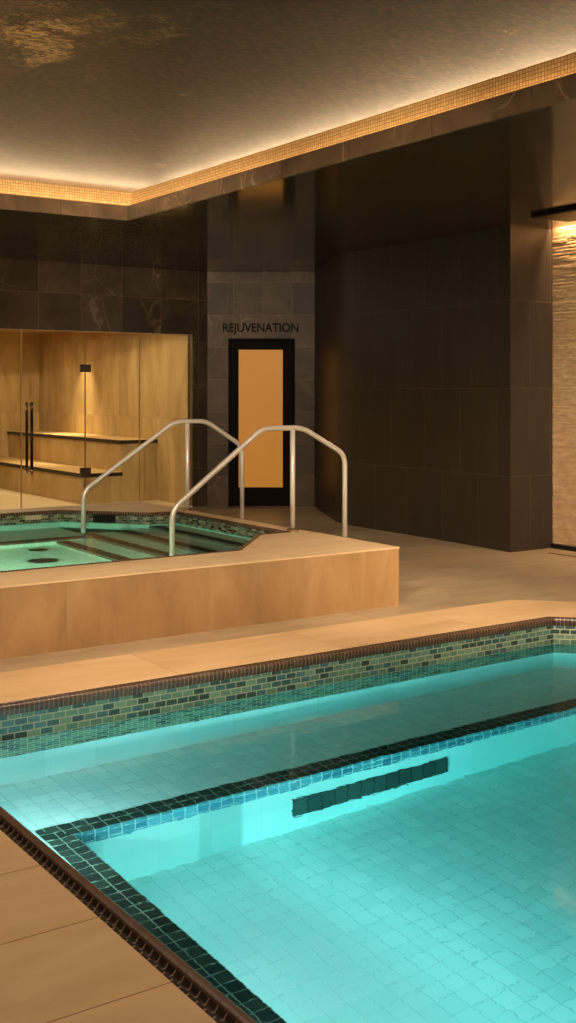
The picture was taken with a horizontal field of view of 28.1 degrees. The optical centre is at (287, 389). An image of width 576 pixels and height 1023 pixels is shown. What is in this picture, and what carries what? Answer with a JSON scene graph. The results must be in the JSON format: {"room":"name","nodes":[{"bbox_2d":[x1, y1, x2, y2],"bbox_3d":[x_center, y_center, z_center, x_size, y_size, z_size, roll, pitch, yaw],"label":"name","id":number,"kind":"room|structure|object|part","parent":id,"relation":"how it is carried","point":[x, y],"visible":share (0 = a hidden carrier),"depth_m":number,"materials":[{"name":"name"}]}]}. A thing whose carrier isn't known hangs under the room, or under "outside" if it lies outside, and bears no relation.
{"room":"indoor spa pool","nodes":[
{"label":"indoor spa pool","id":0,"kind":"room"},
{"bbox_2d":[0,332,38,456],"bbox_3d":[-6.624,0.260,19.710,5.200,2.800,0.150,0,0,-34],"label":"wall","id":1,"kind":"structure","parent":0,"point":[10,342],"depth_m":20.79,"materials":[{"name":"brown wood"}]},
{"bbox_2d":[0,329,54,332],"bbox_3d":[-5.073,-1.090,17.427,5.200,0.100,5.670,0,0,-34],"label":"ceiling","id":2,"kind":"structure","parent":0,"point":[18,331],"depth_m":20.45,"materials":[{"name":"brown wood"}]},
{"bbox_2d":[0,258,193,333],"bbox_3d":[-6.377,-1.465,13.004,12.070,1.350,0.160,0,0,-34],"label":"wall","id":3,"kind":"structure","parent":0,"point":[35,295],"depth_m":15.47,"materials":[{"name":"stone"}]},
{"bbox_2d":[21,330,90,508],"bbox_3d":[-3.068,0.430,15.224,0.980,2.420,0.210,0,0,-34],"label":"door","id":4,"kind":"structure","parent":3,"relation":"in","point":[84,367],"depth_m":15.07,"materials":[{"name":"clear glass"}]},
{"bbox_3d":[-3.426,0.630,15.084,0.038,0.740,0.038,0,0,-34],"label":"handle","id":5,"kind":"part","parent":4,"relation":"part of","materials":[{"name":"black metal"}]},
{"bbox_3d":[-3.330,0.630,14.943,0.038,0.740,0.038,0,0,-34],"label":"handle","id":6,"kind":"part","parent":4,"relation":"part of","materials":[{"name":"black metal"}]},
{"bbox_2d":[0,328,192,334],"bbox_3d":[-3.386,-0.786,15.007,4.870,0.012,0.050,0,0,-34],"label":"trim","id":7,"kind":"structure","parent":3,"relation":"attached to","point":[0,328],"depth_m":15.52,"materials":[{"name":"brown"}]},
{"bbox_2d":[139,334,139,501],"bbox_3d":[-2.055,0.425,15.913,0.010,2.430,0.022,0,0,-34],"label":"trim","id":8,"kind":"structure","parent":3,"relation":"attached to","point":[139,334],"depth_m":15.90,"materials":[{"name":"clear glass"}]},
{"bbox_2d":[190,334,191,505],"bbox_3d":[-1.380,0.435,16.370,0.015,2.450,0.050,0,0,-34],"label":"trim","id":9,"kind":"structure","parent":3,"relation":"attached to","point":[191,334],"depth_m":16.34,"materials":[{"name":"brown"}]},
{"bbox_2d":[39,331,187,504],"bbox_3d":[-2.938,0.260,18.787,0.140,2.800,5.520,0,0,-34],"label":"wall","id":10,"kind":"structure","parent":0,"point":[112,383],"depth_m":18.16,"materials":[{"name":"brown wood"}]},
{"bbox_2d":[188,271,206,506],"bbox_3d":[-1.291,-0.240,16.461,0.230,3.800,0.160,0,0,-34],"label":"wall pier","id":11,"kind":"object","parent":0,"point":[199,338],"visible":0.57,"depth_m":16.39,"materials":[{"name":"stone"}]},
{"bbox_2d":[207,271,314,505],"bbox_3d":[-0.378,-0.240,16.480,1.544,3.800,0.160,0,0,0],"label":"wall","id":12,"kind":"structure","parent":0,"point":[260,297],"depth_m":16.40,"materials":[{"name":"stone"}]},
{"bbox_2d":[223,323,297,334],"bbox_3d":[-0.390,-0.870,16.390,1.078,0.165,0.016,0,0,0],"label":"wall sign","id":13,"kind":"object","parent":12,"relation":"attached to","point":[230,324],"visible":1,"depth_m":16.39,"materials":[{"name":"black metal"}]},
{"bbox_2d":[228,338,294,505],"bbox_3d":[-0.375,0.463,16.454,0.950,2.395,0.132,0,0,0],"label":"door","id":14,"kind":"structure","parent":12,"relation":"in","point":[261,371],"depth_m":16.43,"materials":[{"name":"black"}]},
{"bbox_3d":[-0.390,0.407,16.443,0.630,1.965,0.015,0,0,0],"label":"glass pane","id":15,"kind":"part","parent":14,"relation":"part of","materials":[{"name":"brown glass"}]},
{"bbox_2d":[0,0,575,191],"bbox_3d":[-0.701,-2.140,3.967,8.580,0.040,15.030,0,0,-34],"label":"ceiling","id":16,"kind":"structure","parent":0,"point":[115,95],"depth_m":7.51,"materials":[{"name":"paint"}]},
{"bbox_2d":[0,52,575,205],"bbox_3d":[-0.701,-1.960,3.967,8.580,0.400,15.030,0,0,-34],"label":"trim","id":17,"kind":"structure","parent":16,"relation":"attached to","point":[564,65],"depth_m":8.82,"materials":[{"name":"gold metal"}]},
{"bbox_2d":[0,99,575,271],"bbox_3d":[-0.248,-1.715,6.058,14.400,0.050,18.700,0,0,-34],"label":"ceiling","id":18,"kind":"structure","parent":0,"point":[503,172],"depth_m":10.89,"materials":[{"name":"brown paint"}]},
{"bbox_2d":[0,73,575,220],"bbox_3d":[-0.701,-1.758,3.967,6.960,0.144,13.410,0,0,-34],"label":"trim","id":19,"kind":"structure","parent":18,"relation":"attached to","point":[559,90],"depth_m":8.56,"materials":[{"name":"brown stone"}]},
{"bbox_3d":[-4.461,-1.758,9.500,6.960,0.144,0.030,0,0,-34],"label":"fascia panel","id":20,"kind":"part","parent":19,"relation":"part of","materials":[{"name":"brown stone"}]},
{"bbox_2d":[530,207,575,221],"bbox_3d":[2.957,-1.670,10.594,0.530,0.034,1.460,0,0,-34],"label":"light fixture","id":21,"kind":"object","parent":18,"relation":"attached to","point":[567,214],"visible":1,"depth_m":10.92,"materials":[{"name":"black metal"}]},
{"bbox_3d":[2.957,-1.655,10.594,0.470,0.004,1.400,0,0,-34],"label":"spray plate","id":22,"kind":"part","parent":21,"relation":"part of","materials":[{"name":"brown metal"}]},
{"bbox_2d":[0,488,575,671],"bbox_3d":[-1.767,1.679,8.472,14.600,0.062,24.400,0,0,-34],"label":"floor","id":23,"kind":"structure","parent":0,"point":[434,574],"depth_m":10.18,"materials":[{"name":"stone"}]},
{"bbox_2d":[0,430,157,503],"bbox_3d":[-3.750,1.192,18.767,1.215,0.912,4.620,0,0,-34],"label":"bench","id":24,"kind":"object","parent":23,"relation":"on","point":[58,457],"visible":0.89,"depth_m":17.45,"materials":[{"name":"brown wood"}]},
{"bbox_3d":[-3.983,1.206,18.630,0.645,0.004,4.585,0,0,-34],"label":"seat","id":25,"kind":"part","parent":24,"relation":"part of","materials":[{"name":"brown wood"}]},
{"bbox_3d":[-3.500,0.738,18.947,0.600,0.004,4.605,0,0,-34],"label":"seat","id":26,"kind":"part","parent":24,"relation":"part of","materials":[{"name":"brown wood"}]},
{"bbox_2d":[0,830,216,1022],"bbox_3d":[-0.345,1.685,2.680,0.642,0.050,8.260,0,0,-34],"label":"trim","id":27,"kind":"structure","parent":23,"relation":"on","point":[60,962],"depth_m":3.32,"materials":[{"name":"stone"}]},
{"bbox_2d":[0,502,399,658],"bbox_3d":[-2.434,1.682,9.270,4.995,0.956,4.370,0,0,-34],"label":"tub surround","id":28,"kind":"object","parent":23,"relation":"on","point":[279,574],"visible":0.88,"depth_m":8.04,"materials":[{"name":"stone"}]},
{"bbox_2d":[0,521,251,570],"bbox_3d":[-2.314,1.722,9.454,4.230,0.815,3.470,0,0,-34],"label":"water","id":29,"kind":"object","parent":28,"relation":"in","point":[54,543],"visible":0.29,"depth_m":9.98,"materials":[{"name":"teal liquid"}]},
{"bbox_2d":[81,419,243,528],"bbox_3d":[-1.193,0.976,11.401,1.848,1.368,0.110,0,0,-34],"label":"handrail","id":30,"kind":"object","parent":28,"relation":"on","point":[187,422],"visible":0.84,"depth_m":11.51,"materials":[{"name":"silver metal"}]},
{"bbox_3d":[-1.008,0.767,11.527,0.045,0.885,0.045,0,0,-34],"label":"post","id":31,"kind":"part","parent":30,"relation":"part of","materials":[{"name":"silver metal"}]},
{"bbox_2d":[169,425,346,554],"bbox_3d":[-0.199,0.981,9.707,1.808,1.358,0.110,0,0,-34],"label":"handrail","id":32,"kind":"object","parent":28,"relation":"on","point":[292,428],"visible":0.88,"depth_m":9.85,"materials":[{"name":"silver metal"}]},
{"bbox_3d":[0.040,0.772,9.869,0.045,0.875,0.045,0,0,-34],"label":"post","id":33,"kind":"part","parent":32,"relation":"part of","materials":[{"name":"silver metal"}]},
{"bbox_2d":[0,600,547,702],"bbox_3d":[-0.403,1.685,7.245,5.678,0.050,0.642,0,0,-34],"label":"pool deck","id":34,"kind":"structure","parent":23,"relation":"on","point":[22,684],"depth_m":7.33,"materials":[{"name":"stone"}]},
{"bbox_2d":[0,617,575,1022],"bbox_3d":[2.169,2.454,4.388,5.640,1.612,7.180,0,0,-34],"label":"swimming pool","id":35,"kind":"object","parent":23,"relation":"in","point":[36,716],"visible":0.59,"depth_m":6.54,"materials":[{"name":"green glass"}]},
{"bbox_2d":[0,644,575,1022],"bbox_3d":[2.169,2.525,4.388,5.340,1.370,6.880,0,0,-34],"label":"pool water","id":36,"kind":"object","parent":35,"relation":"in","point":[399,846],"visible":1,"depth_m":4.77,"materials":[{"name":"teal liquid"}]},
{"bbox_2d":[513,600,575,617],"bbox_3d":[2.428,1.685,8.653,1.473,0.050,0.642,0,0,11],"label":"trim","id":37,"kind":"structure","parent":23,"relation":"on","point":[548,608],"depth_m":8.78,"materials":[{"name":"stone"}]},
{"bbox_2d":[315,225,509,551],"bbox_3d":[1.143,-0.240,14.033,0.668,3.800,5.083,0,0,-22],"label":"wall","id":38,"kind":"structure","parent":0,"point":[411,338],"depth_m":13.02,"materials":[{"name":"tile"}]},
{"bbox_2d":[508,225,552,551],"bbox_3d":[2.602,-0.240,11.991,0.816,3.800,0.030,0,0,-34],"label":"wall","id":39,"kind":"structure","parent":0,"point":[531,252],"depth_m":11.91,"materials":[{"name":"ceramic"}]},
{"bbox_2d":[552,225,575,545],"bbox_3d":[3.947,-0.165,10.384,0.012,3.550,4.140,0,0,-34],"label":"stone wall","id":40,"kind":"structure","parent":0,"point":[564,238],"depth_m":11.96,"materials":[{"name":"stone"}]},
{"bbox_3d":[6.399,-0.240,6.924,0.130,3.800,12.660,0,0,-34],"label":"stone wall","id":41,"kind":"structure","parent":0,"visible":0},
{"bbox_2d":[551,543,575,551],"bbox_3d":[3.942,1.637,10.381,0.050,0.045,4.140,0,0,-34],"label":"baseboard","id":42,"kind":"structure","parent":41,"relation":"attached to","point":[555,546],"depth_m":11.94,"materials":[{"name":"black metal"}]}
]}

